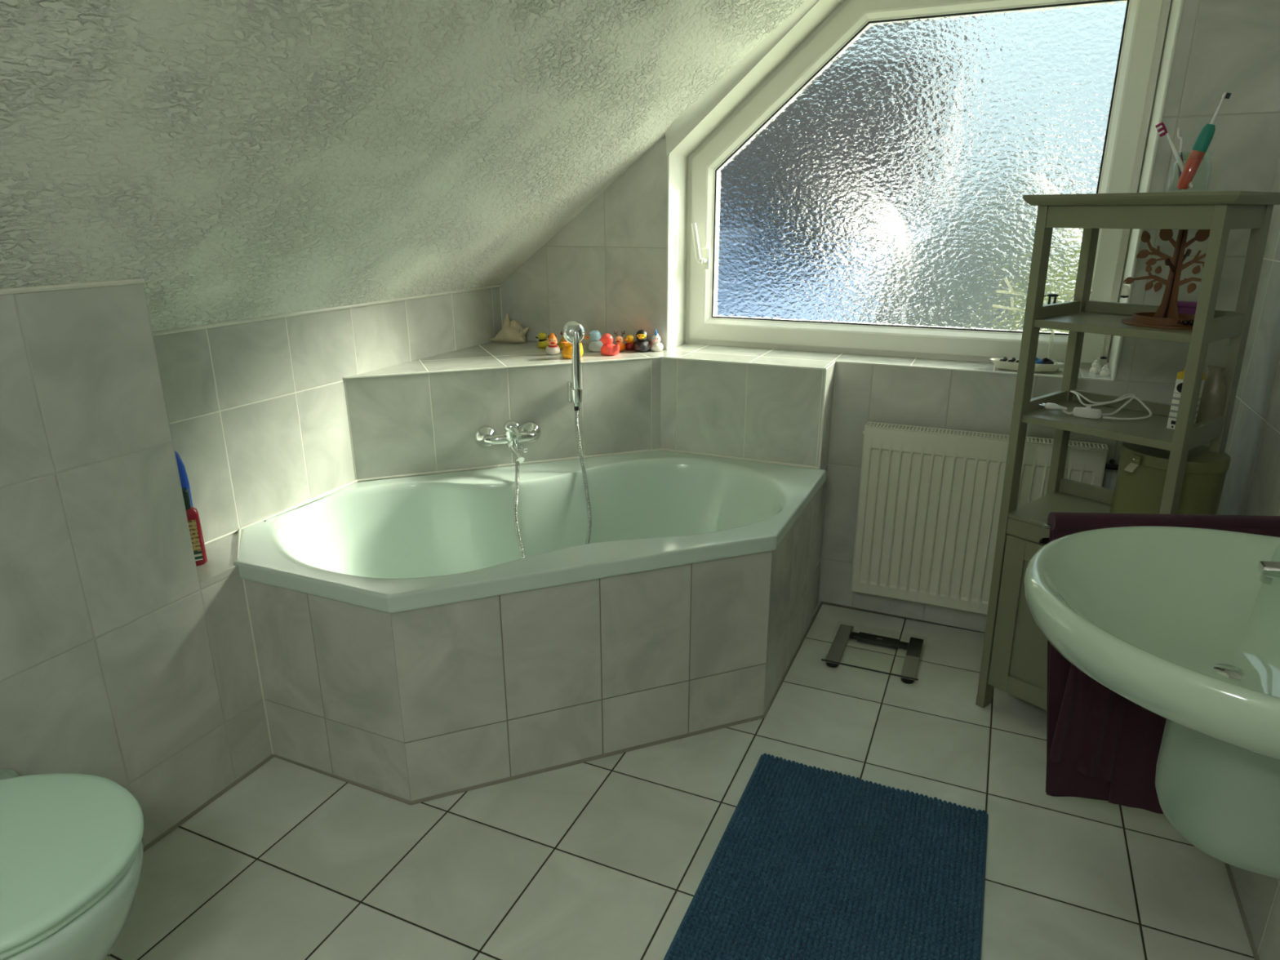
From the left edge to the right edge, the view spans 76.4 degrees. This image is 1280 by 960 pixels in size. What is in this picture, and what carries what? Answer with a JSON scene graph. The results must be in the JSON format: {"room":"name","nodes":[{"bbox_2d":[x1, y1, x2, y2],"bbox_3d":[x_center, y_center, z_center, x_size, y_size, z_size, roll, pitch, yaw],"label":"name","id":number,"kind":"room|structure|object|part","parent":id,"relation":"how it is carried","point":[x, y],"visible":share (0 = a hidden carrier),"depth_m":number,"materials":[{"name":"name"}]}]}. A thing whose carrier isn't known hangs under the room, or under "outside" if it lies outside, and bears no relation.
{"room":"bathroom","nodes":[
{"label":"bathroom","id":0,"kind":"room"},
{"bbox_2d":[0,283,271,846],"bbox_3d":[-1.713,0.419,1.037,0.488,1.360,2.752,8,20,23],"label":"wall","id":1,"kind":"structure","parent":0,"point":[131,663],"depth_m":1.71,"materials":[{"name":"tile"}]},
{"bbox_2d":[0,768,143,959],"bbox_3d":[-1.070,0.752,1.363,0.517,0.342,0.403,8,20,23],"label":"toilet","id":2,"kind":"object","parent":1,"relation":"attached to","point":[72,846],"visible":1,"depth_m":1.29,"materials":[{"name":"grey ceramic"}]},
{"bbox_3d":[-1.046,0.622,1.309,0.450,0.016,0.390,8,20,23],"label":"seat","id":3,"kind":"part","parent":2,"relation":"part of","materials":[{"name":"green plastic"}]},
{"bbox_3d":[-1.071,0.771,1.370,0.515,0.302,0.394,8,20,23],"label":"bowl","id":4,"kind":"part","parent":2,"relation":"part of","materials":[{"name":"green ceramic"}]},
{"bbox_2d":[174,450,193,506],"bbox_3d":[-1.139,0.063,2.016,0.055,0.290,0.035,-11,21,-29],"label":"bottle","id":5,"kind":"object","parent":1,"relation":"on","point":[184,482],"visible":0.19,"depth_m":1.99,"materials":[{"name":"blue plastic"}]},
{"bbox_2d":[182,487,207,566],"bbox_3d":[-1.118,0.118,1.996,0.072,0.197,0.039,-11,21,-29],"label":"shampoo bottle","id":6,"kind":"object","parent":1,"relation":"on","point":[193,515],"visible":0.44,"depth_m":2.00,"materials":[{"name":"red plastic"}]},
{"bbox_2d":[0,278,818,754],"bbox_3d":[-0.777,0.359,1.356,1.349,1.272,4.101,8,20,23],"label":"trim","id":7,"kind":"structure","parent":1,"relation":"attached to","point":[136,281],"depth_m":2.35,"materials":[{"name":"white plastic"}]},
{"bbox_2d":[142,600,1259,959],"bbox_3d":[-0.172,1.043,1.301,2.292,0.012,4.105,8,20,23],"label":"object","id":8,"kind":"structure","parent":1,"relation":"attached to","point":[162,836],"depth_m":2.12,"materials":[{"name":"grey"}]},
{"bbox_2d":[153,287,502,545],"bbox_3d":[-0.990,-0.246,2.840,0.350,1.500,1.950,8,20,23],"label":"wall","id":9,"kind":"structure","parent":0,"point":[257,412],"depth_m":2.32,"materials":[{"name":"tile"}]},
{"bbox_2d":[0,0,806,331],"bbox_3d":[-0.374,-0.613,0.791,2.968,1.731,4.201,8,20,23],"label":"ceiling","id":10,"kind":"structure","parent":0,"point":[237,159],"depth_m":1.68,"materials":[{"name":"white paint"}]},
{"bbox_2d":[244,487,821,800],"bbox_3d":[-0.106,0.424,2.314,1.788,0.550,0.447,-8,20,-24],"label":"bathtub surround","id":11,"kind":"structure","parent":0,"point":[421,703],"depth_m":2.08,"materials":[{"name":"tile"}]},
{"bbox_2d":[233,450,826,613],"bbox_3d":[-0.208,0.269,2.489,1.804,0.416,0.898,-7,19,-19],"label":"bathtub","id":12,"kind":"object","parent":11,"relation":"in","point":[392,545],"visible":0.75,"depth_m":2.63,"materials":[{"name":"white ceramic"}]},
{"bbox_2d":[343,340,835,612],"bbox_3d":[-0.125,0.073,2.800,1.344,0.915,0.902,8,20,23],"label":"wall ledge","id":13,"kind":"object","parent":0,"point":[418,423],"visible":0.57,"depth_m":2.78,"materials":[{"name":"tile"}]},
{"bbox_2d":[473,419,541,462],"bbox_3d":[-0.421,-0.132,2.690,0.231,0.138,0.149,-7,19,-20],"label":"mixer","id":14,"kind":"object","parent":13,"relation":"attached to","point":[485,436],"visible":1,"depth_m":2.69,"materials":[{"name":"silver metal"}]},
{"bbox_3d":[-0.414,-0.167,2.657,0.058,0.050,0.106,-7,19,-20],"label":"lever","id":15,"kind":"part","parent":14,"relation":"part of","materials":[{"name":"silver metal"}]},
{"bbox_3d":[-0.407,-0.091,2.689,0.028,0.061,0.072,-11,21,-31],"label":"spout","id":16,"kind":"part","parent":14,"relation":"part of","materials":[{"name":"silver metal"}]},
{"bbox_3d":[-0.388,-0.103,2.702,0.033,0.023,0.018,9,20,26],"label":"diverter knob","id":17,"kind":"part","parent":14,"relation":"part of","materials":[{"name":"silver metal"}]},
{"bbox_2d":[489,313,528,342],"bbox_3d":[-0.516,-0.599,3.205,0.161,0.112,0.084,3,18,9],"label":"conch shell","id":18,"kind":"object","parent":13,"relation":"on","point":[513,331],"visible":1,"depth_m":3.19,"materials":[{"name":"beige"}]},
{"bbox_2d":[535,332,548,348],"bbox_3d":[-0.361,-0.530,3.079,0.069,0.059,0.048,1,18,4],"label":"rubber duck","id":19,"kind":"object","parent":13,"relation":"on","point":[543,341],"visible":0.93,"depth_m":3.06},
{"bbox_2d":[545,332,559,355],"bbox_3d":[-0.316,-0.495,2.941,0.052,0.078,0.076,-2,18,-6],"label":"rubber duck","id":20,"kind":"object","parent":13,"relation":"on","point":[552,348],"visible":1,"depth_m":2.92},
{"bbox_2d":[547,332,557,340],"bbox_3d":[-0.315,-0.515,2.925,0.035,0.030,0.036,-2,18,-6],"label":"hood","id":21,"kind":"object","parent":20,"relation":"attached to","point":[552,337],"depth_m":2.92,"materials":[{"name":"orange plastic"}]},
{"bbox_2d":[558,330,564,349],"bbox_3d":[-0.278,-0.530,3.045,0.054,0.080,0.078,-11,21,-29],"label":"rubber duck","id":22,"kind":"object","parent":13,"relation":"on","point":[561,345],"visible":0.17,"depth_m":3.03},
{"bbox_2d":[561,337,583,359],"bbox_3d":[-0.238,-0.474,2.861,0.070,0.087,0.102,12,22,32],"label":"rubber duck","id":23,"kind":"object","parent":13,"relation":"on","point":[566,353],"visible":0.43,"depth_m":2.83},
{"bbox_2d":[566,380,582,403],"bbox_3d":[-0.220,-0.298,2.763,0.041,0.068,0.068,-7,19,-20],"label":"holder","id":24,"kind":"object","parent":13,"relation":"attached to","point":[573,396],"visible":0.86,"depth_m":2.74,"materials":[{"name":"silver metal"}]},
{"bbox_2d":[513,320,591,558],"bbox_3d":[-0.287,-0.056,2.677,0.362,0.889,0.228,-12,21,-31],"label":"shower","id":25,"kind":"object","parent":24,"relation":"attached to","point":[573,331],"visible":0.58,"depth_m":2.69,"materials":[{"name":"silver metal"}]},
{"bbox_3d":[-0.213,-0.370,2.720,0.030,0.251,0.036,-7,19,-20],"label":"handle","id":26,"kind":"part","parent":25,"relation":"part of","materials":[{"name":"silver metal"}]},
{"bbox_3d":[-0.224,-0.302,2.773,0.040,0.068,0.044,-7,19,-20],"label":"wall plate","id":27,"kind":"part","parent":24,"relation":"part of","materials":[{"name":"silver metal"}]},
{"bbox_2d":[583,329,603,351],"bbox_3d":[-0.165,-0.514,2.998,0.110,0.077,0.062,3,18,8],"label":"rubber duck","id":28,"kind":"object","parent":13,"relation":"on","point":[595,345],"visible":0.81,"depth_m":2.98},
{"bbox_2d":[599,333,619,355],"bbox_3d":[-0.109,-0.488,2.921,0.088,0.075,0.061,14,23,37],"label":"rubber duck","id":29,"kind":"object","parent":13,"relation":"on","point":[609,348],"visible":1,"depth_m":2.90},
{"bbox_2d":[613,330,626,351],"bbox_3d":[-0.075,-0.517,3.011,0.053,0.075,0.051,-11,21,-31],"label":"rubber duck","id":30,"kind":"object","parent":13,"relation":"on","point":[619,340],"visible":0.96,"depth_m":3.00},
{"bbox_2d":[623,334,634,350],"bbox_3d":[-0.033,-0.515,3.033,0.054,0.057,0.054,0,18,1],"label":"rubber duck","id":31,"kind":"object","parent":13,"relation":"on","point":[629,339],"visible":0.8,"depth_m":3.02},
{"bbox_2d":[632,329,652,351],"bbox_3d":[0.007,-0.516,2.997,0.079,0.081,0.076,-16,24,-39],"label":"rubber duck","id":32,"kind":"object","parent":13,"relation":"on","point":[642,344],"visible":1,"depth_m":2.97},
{"bbox_2d":[650,328,663,351],"bbox_3d":[0.062,-0.519,3.003,0.049,0.083,0.071,4,19,13],"label":"rubber duck","id":33,"kind":"object","parent":13,"relation":"on","point":[656,346],"visible":1,"depth_m":2.99},
{"bbox_2d":[106,602,1254,959],"bbox_3d":[-0.243,1.023,1.497,2.868,0.080,4.600,8,20,23],"label":"floor","id":34,"kind":"structure","parent":0,"point":[606,858],"depth_m":1.89,"materials":[{"name":"tile"}]},
{"bbox_2d":[663,753,988,959],"bbox_3d":[0.405,0.904,1.697,0.570,0.016,0.908,8,20,23],"label":"bath mat","id":35,"kind":"object","parent":34,"relation":"on","point":[809,863],"visible":1,"depth_m":1.78,"materials":[{"name":"blue fabric"}]},
{"bbox_2d":[821,623,927,684],"bbox_3d":[0.782,0.570,2.701,0.300,0.028,0.284,8,20,23],"label":"bathroom scale","id":36,"kind":"object","parent":34,"relation":"on","point":[913,648],"visible":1,"depth_m":2.72,"materials":[{"name":"clear glass"}]},
{"bbox_3d":[0.782,0.559,2.697,0.300,0.006,0.284,8,20,23],"label":"glass plate","id":37,"kind":"part","parent":36,"relation":"part of","materials":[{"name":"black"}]},
{"bbox_2d":[975,191,1279,710],"bbox_3d":[1.251,-0.008,2.192,0.370,1.441,0.490,-14,23,-37],"label":"shelf unit","id":38,"kind":"object","parent":34,"relation":"on","point":[1014,660],"visible":0.68,"depth_m":2.10,"materials":[{"name":"green paint"}]},
{"bbox_3d":[1.030,-0.026,2.243,0.049,1.385,0.111,1,18,3],"label":"post","id":39,"kind":"part","parent":38,"relation":"part of","materials":[{"name":"green paint"}]},
{"bbox_3d":[1.141,0.418,2.199,0.032,0.463,0.374,-14,23,-37],"label":"door","id":40,"kind":"part","parent":38,"relation":"part of","materials":[{"name":"green paint"}]},
{"bbox_3d":[1.141,0.169,2.132,0.017,0.045,0.364,-14,23,-37],"label":"rail","id":41,"kind":"part","parent":38,"relation":"part of","materials":[{"name":"green paint"}]},
{"bbox_3d":[1.143,0.418,2.200,0.017,0.363,0.270,-14,23,-37],"label":"door panel","id":42,"kind":"part","parent":38,"relation":"part of","materials":[{"name":"green paint"}]},
{"bbox_3d":[1.158,0.181,2.149,0.006,0.078,0.367,-14,23,-37],"label":"panel","id":43,"kind":"part","parent":38,"relation":"part of","materials":[{"name":"black"}]},
{"bbox_3d":[1.135,-0.211,2.280,0.226,0.052,0.019,-14,23,-37],"label":"rail","id":44,"kind":"part","parent":38,"relation":"part of","materials":[{"name":"green paint"}]},
{"bbox_3d":[1.135,-0.454,2.212,0.226,0.052,0.019,-14,23,-37],"label":"rail","id":45,"kind":"part","parent":38,"relation":"part of","materials":[{"name":"green paint"}]},
{"bbox_3d":[1.240,-0.079,2.403,0.049,1.385,0.111,1,18,3],"label":"post","id":46,"kind":"part","parent":38,"relation":"part of","materials":[{"name":"green paint"}]},
{"bbox_3d":[1.369,0.058,2.291,0.017,0.040,0.365,-14,23,-37],"label":"rail","id":47,"kind":"part","parent":38,"relation":"part of","materials":[{"name":"green paint"}]},
{"bbox_2d":[1038,390,1151,420],"bbox_3d":[1.243,-0.207,2.212,0.262,0.042,0.200,12,22,33],"label":"cable","id":48,"kind":"object","parent":38,"relation":"on","point":[1085,412],"visible":1,"depth_m":2.17,"materials":[{"name":"white plastic"}]},
{"bbox_2d":[1072,404,1102,418],"bbox_3d":[1.184,-0.182,2.151,0.067,0.032,0.026,8,20,23],"label":"switch","id":49,"kind":"object","parent":48,"relation":"attached to","point":[1085,412],"depth_m":2.14,"materials":[{"name":"white plastic"}]},
{"bbox_3d":[1.369,-0.203,2.218,0.017,0.030,0.365,-14,23,-37],"label":"rail","id":50,"kind":"part","parent":38,"relation":"part of","materials":[{"name":"green paint"}]},
{"bbox_3d":[1.369,-0.446,2.151,0.017,0.030,0.365,-14,23,-37],"label":"rail","id":51,"kind":"part","parent":38,"relation":"part of","materials":[{"name":"green paint"}]},
{"bbox_2d":[1120,229,1210,329],"bbox_3d":[1.305,-0.499,1.984,0.191,0.236,0.191,0,18,2],"label":"tree","id":52,"kind":"object","parent":38,"relation":"on","point":[1166,316],"visible":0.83,"depth_m":1.99,"materials":[{"name":"brown wood"}]},
{"bbox_2d":[1120,281,1128,297],"bbox_3d":[1.239,-0.487,2.075,0.020,0.044,0.020,-14,23,-36],"label":"earring","id":53,"kind":"object","parent":52,"relation":"hanging from","point":[1122,296],"visible":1,"depth_m":2.07,"materials":[{"name":"silver metal"}]},
{"bbox_2d":[1177,320,1194,324],"bbox_3d":[1.307,-0.382,1.961,0.043,0.011,0.065,-14,23,-37],"label":"necklace","id":54,"kind":"object","parent":52,"relation":"on","point":[1185,322],"visible":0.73,"depth_m":1.94,"materials":[{"name":"black"}]},
{"bbox_2d":[1110,441,1231,515],"bbox_3d":[1.383,0.020,2.134,0.239,0.209,0.226,9,20,25],"label":"storage box","id":55,"kind":"object","parent":38,"relation":"on","point":[1140,483],"visible":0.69,"depth_m":2.05,"materials":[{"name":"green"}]},
{"bbox_3d":[1.383,-0.064,2.106,0.223,0.031,0.242,-14,23,-37],"label":"lid","id":56,"kind":"part","parent":55,"relation":"part of","materials":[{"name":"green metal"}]},
{"bbox_2d":[1166,368,1206,429],"bbox_3d":[1.356,-0.205,2.015,0.045,0.160,0.048,-14,23,-36],"label":"carton","id":57,"kind":"object","parent":38,"relation":"on","point":[1177,392],"visible":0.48,"depth_m":2.01,"materials":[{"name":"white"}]},
{"bbox_2d":[1170,420,1175,427],"bbox_3d":[1.332,-0.139,2.031,0.001,0.018,0.010,-14,23,-36],"label":"print","id":58,"kind":"object","parent":57,"relation":"attached to","point":[1172,422],"depth_m":2.03},
{"bbox_2d":[1176,382,1182,392],"bbox_3d":[1.334,-0.227,1.999,0.001,0.025,0.025,-14,23,-37],"label":"print","id":59,"kind":"object","parent":57,"relation":"attached to","point":[1179,388],"depth_m":2.00},
{"bbox_2d":[1177,300,1197,315],"bbox_3d":[1.395,-0.433,2.083,0.030,0.048,0.082,-14,23,-37],"label":"trinket box","id":60,"kind":"object","parent":38,"relation":"on","point":[1184,307],"visible":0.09,"depth_m":2.07,"materials":[{"name":"purple plastic"}]},
{"bbox_3d":[1.395,-0.449,2.078,0.030,0.014,0.082,-14,23,-36],"label":"lid","id":61,"kind":"part","parent":60,"relation":"part of","materials":[{"name":"purple plastic"}]},
{"bbox_2d":[1167,151,1213,191],"bbox_3d":[1.302,-0.726,1.923,0.081,0.092,0.081,8,20,23],"label":"jar","id":62,"kind":"object","parent":38,"relation":"on","point":[1212,151],"visible":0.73,"depth_m":1.91,"materials":[{"name":"clear glass"}]},
{"bbox_2d":[1155,121,1194,189],"bbox_3d":[1.270,-0.770,1.929,0.103,0.152,0.012,15,24,39],"label":"toothbrush","id":63,"kind":"object","parent":62,"relation":"in","point":[1162,130],"visible":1,"depth_m":1.93,"materials":[{"name":"white plastic"}]},
{"bbox_3d":[1.278,-0.757,1.926,0.010,0.143,0.010,-19,-4,-45],"label":"handle","id":64,"kind":"part","parent":63,"relation":"part of","materials":[{"name":"white plastic"}]},
{"bbox_2d":[1177,128,1183,189],"bbox_3d":[1.288,-0.764,1.934,0.012,0.139,0.040,-11,21,-30],"label":"toothbrush","id":65,"kind":"object","parent":62,"relation":"in","point":[1179,131],"visible":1,"depth_m":1.93,"materials":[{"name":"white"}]},
{"bbox_3d":[1.290,-0.737,1.939,0.011,0.085,0.012,-11,8,-31],"label":"handle","id":66,"kind":"part","parent":65,"relation":"part of","materials":[{"name":"white plastic"}]},
{"bbox_2d":[1176,92,1231,189],"bbox_3d":[1.309,-0.785,1.890,0.071,0.208,0.030,14,23,36],"label":"electric toothbrush","id":67,"kind":"object","parent":62,"relation":"in","point":[1202,144],"visible":1,"depth_m":1.89,"materials":[{"name":"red plastic"}]},
{"bbox_3d":[1.302,-0.756,1.905,0.029,0.143,0.029,28,31,30],"label":"handle","id":68,"kind":"part","parent":67,"relation":"part of","materials":[{"name":"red plastic"}]},
{"bbox_3d":[1.273,0.067,1.955,0.049,1.385,0.111,1,18,3],"label":"post","id":69,"kind":"part","parent":38,"relation":"part of","materials":[{"name":"green paint"}]},
{"bbox_3d":[1.379,-0.117,1.991,0.226,0.052,0.019,-14,23,-37],"label":"rail","id":70,"kind":"part","parent":38,"relation":"part of","materials":[{"name":"green paint"}]},
{"bbox_2d":[1195,364,1226,423],"bbox_3d":[1.441,-0.212,2.055,0.046,0.150,0.071,-14,23,-36],"label":"bag","id":71,"kind":"object","parent":38,"relation":"on","point":[1212,402],"visible":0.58,"depth_m":2.04,"materials":[{"name":"beige plastic"}]},
{"bbox_3d":[1.379,-0.360,1.924,0.226,0.052,0.019,-14,23,-37],"label":"rail","id":72,"kind":"part","parent":38,"relation":"part of","materials":[{"name":"green paint"}]},
{"bbox_3d":[1.484,0.014,2.116,0.049,1.385,0.111,1,18,3],"label":"post","id":73,"kind":"part","parent":38,"relation":"part of","materials":[{"name":"green paint"}]},
{"bbox_2d":[500,0,1279,632],"bbox_3d":[0.538,-0.887,2.860,2.968,2.700,0.290,8,20,23],"label":"wall","id":74,"kind":"structure","parent":0,"point":[605,271],"depth_m":2.70,"materials":[{"name":"tile"}]},
{"bbox_2d":[665,0,818,155],"bbox_3d":[0.354,-1.328,2.603,0.598,0.522,0.055,8,20,23],"label":"window reveal","id":75,"kind":"structure","parent":74,"relation":"attached to","point":[689,119],"depth_m":2.66,"materials":[{"name":"white paint"}]},
{"bbox_2d":[342,0,1184,469],"bbox_3d":[0.264,-0.790,2.630,2.365,1.520,0.564,0,18,2],"label":"trim","id":76,"kind":"structure","parent":74,"relation":"attached to","point":[1181,2],"depth_m":2.62,"materials":[{"name":"white plastic"}]},
{"bbox_2d":[685,0,1170,368],"bbox_3d":[0.843,-1.007,2.733,1.452,1.175,0.176,8,20,23],"label":"window","id":77,"kind":"structure","parent":74,"relation":"in","point":[866,197],"depth_m":2.70,"materials":[{"name":"white plastic"}]},
{"bbox_3d":[0.227,-0.863,3.001,0.077,0.166,0.041,-13,22,-35],"label":"handle","id":78,"kind":"part","parent":77,"relation":"part of","materials":[{"name":"white plastic"}]},
{"bbox_2d":[850,422,1119,614],"bbox_3d":[1.138,0.144,2.693,0.824,0.607,0.102,8,20,23],"label":"radiator","id":79,"kind":"object","parent":74,"relation":"attached to","point":[929,503],"visible":0.8,"depth_m":2.70,"materials":[{"name":"white metal"}]},
{"bbox_3d":[1.091,0.144,2.698,0.712,0.603,0.061,8,20,23],"label":"water panel","id":80,"kind":"part","parent":79,"relation":"part of","materials":[{"name":"white metal"}]},
{"bbox_2d":[864,422,1108,450],"bbox_3d":[1.089,-0.143,2.602,0.715,0.005,0.066,8,20,23],"label":"grille","id":81,"kind":"object","parent":79,"relation":"attached to","point":[949,436],"depth_m":2.60,"materials":[{"name":"white metal"}]},
{"bbox_2d":[990,358,1064,372],"bbox_3d":[1.243,-0.368,2.617,0.220,0.030,0.084,8,20,23],"label":"oval dish","id":82,"kind":"object","parent":74,"relation":"on","point":[1010,366],"visible":0.69,"depth_m":2.60,"materials":[{"name":"beige ceramic"}]},
{"bbox_2d":[999,356,1008,361],"bbox_3d":[1.180,-0.388,2.640,0.025,0.024,0.020,8,20,23],"label":"tie","id":83,"kind":"object","parent":82,"relation":"in","point":[1006,358],"visible":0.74,"depth_m":2.63,"materials":[{"name":"black"}]},
{"bbox_2d":[1007,357,1015,362],"bbox_3d":[1.203,-0.385,2.630,0.022,0.023,0.021,-2,18,-7],"label":"tie","id":84,"kind":"object","parent":82,"relation":"in","point":[1013,359],"visible":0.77,"depth_m":2.62,"materials":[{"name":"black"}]},
{"bbox_2d":[1035,357,1043,364],"bbox_3d":[1.270,-0.377,2.601,0.035,0.036,0.033,-3,18,-7],"label":"hair clip","id":85,"kind":"object","parent":82,"relation":"in","point":[1038,361],"visible":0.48,"depth_m":2.59,"materials":[{"name":"blue"}]},
{"bbox_2d":[1042,357,1053,364],"bbox_3d":[1.299,-0.373,2.589,0.035,0.035,0.033,8,20,23],"label":"scrunchie","id":86,"kind":"object","parent":82,"relation":"in","point":[1046,361],"visible":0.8,"depth_m":2.58,"materials":[{"name":"black fabric"}]},
{"bbox_2d":[1089,357,1102,373],"bbox_3d":[1.443,-0.357,2.566,0.038,0.057,0.030,8,20,23],"label":"seashell","id":87,"kind":"object","parent":74,"relation":"on","point":[1096,367],"visible":0.94,"depth_m":2.56,"materials":[{"name":"white"}]},
{"bbox_2d":[1100,363,1111,376],"bbox_3d":[1.451,-0.341,2.529,0.031,0.047,0.025,8,20,23],"label":"seashell","id":88,"kind":"object","parent":74,"relation":"on","point":[1105,371],"visible":0.98,"depth_m":2.52,"materials":[{"name":"white"}]},
{"bbox_2d":[1045,511,1279,813],"bbox_3d":[1.064,0.419,1.737,0.450,0.724,0.077,1,18,3],"label":"towel","id":89,"kind":"object","parent":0,"point":[1101,744],"visible":0.31,"depth_m":1.75,"materials":[{"name":"purple fabric"}]},
{"bbox_2d":[1216,152,1279,959],"bbox_3d":[0.996,-0.129,0.540,0.150,2.700,4.400,8,20,23],"label":"wall","id":90,"kind":"structure","parent":0,"point":[1251,484],"depth_m":2.03,"materials":[{"name":"tile"}]},
{"bbox_2d":[1041,522,1052,528],"bbox_3d":[1.087,0.095,1.639,0.527,0.080,0.045,0,18,1],"label":"towel rail","id":91,"kind":"object","parent":90,"relation":"attached to","point":[1045,526],"visible":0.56,"depth_m":1.66,"materials":[{"name":"silver metal"}]},
{"bbox_2d":[1023,525,1279,879],"bbox_3d":[0.874,0.359,1.287,0.529,0.395,0.650,8,20,23],"label":"washbasin","id":92,"kind":"object","parent":90,"relation":"attached to","point":[1181,624],"visible":1,"depth_m":1.27,"materials":[{"name":"grey ceramic"}]},
{"bbox_3d":[0.873,0.243,1.250,0.529,0.151,0.650,8,20,23],"label":"bowl","id":93,"kind":"part","parent":92,"relation":"part of","materials":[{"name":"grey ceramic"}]},
{"bbox_2d":[1257,560,1279,585],"bbox_3d":[0.991,0.137,1.159,0.176,0.103,0.052,8,20,23],"label":"tap","id":94,"kind":"object","parent":92,"relation":"on","point":[1269,571],"visible":1,"depth_m":1.18,"materials":[{"name":"silver metal"}]},
{"bbox_3d":[1.261,-0.493,2.582,0.277,0.290,0.090,8,20,23],"label":"stand","id":95,"kind":"object","parent":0,"visible":0},
{"bbox_2d":[1044,293,1058,304],"bbox_3d":[1.284,-0.549,2.546,0.045,0.067,0.012,8,20,23],"label":"earring","id":96,"kind":"object","parent":95,"relation":"hanging from","point":[1055,295],"visible":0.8,"depth_m":2.54,"materials":[{"name":"black plastic"}]}
]}

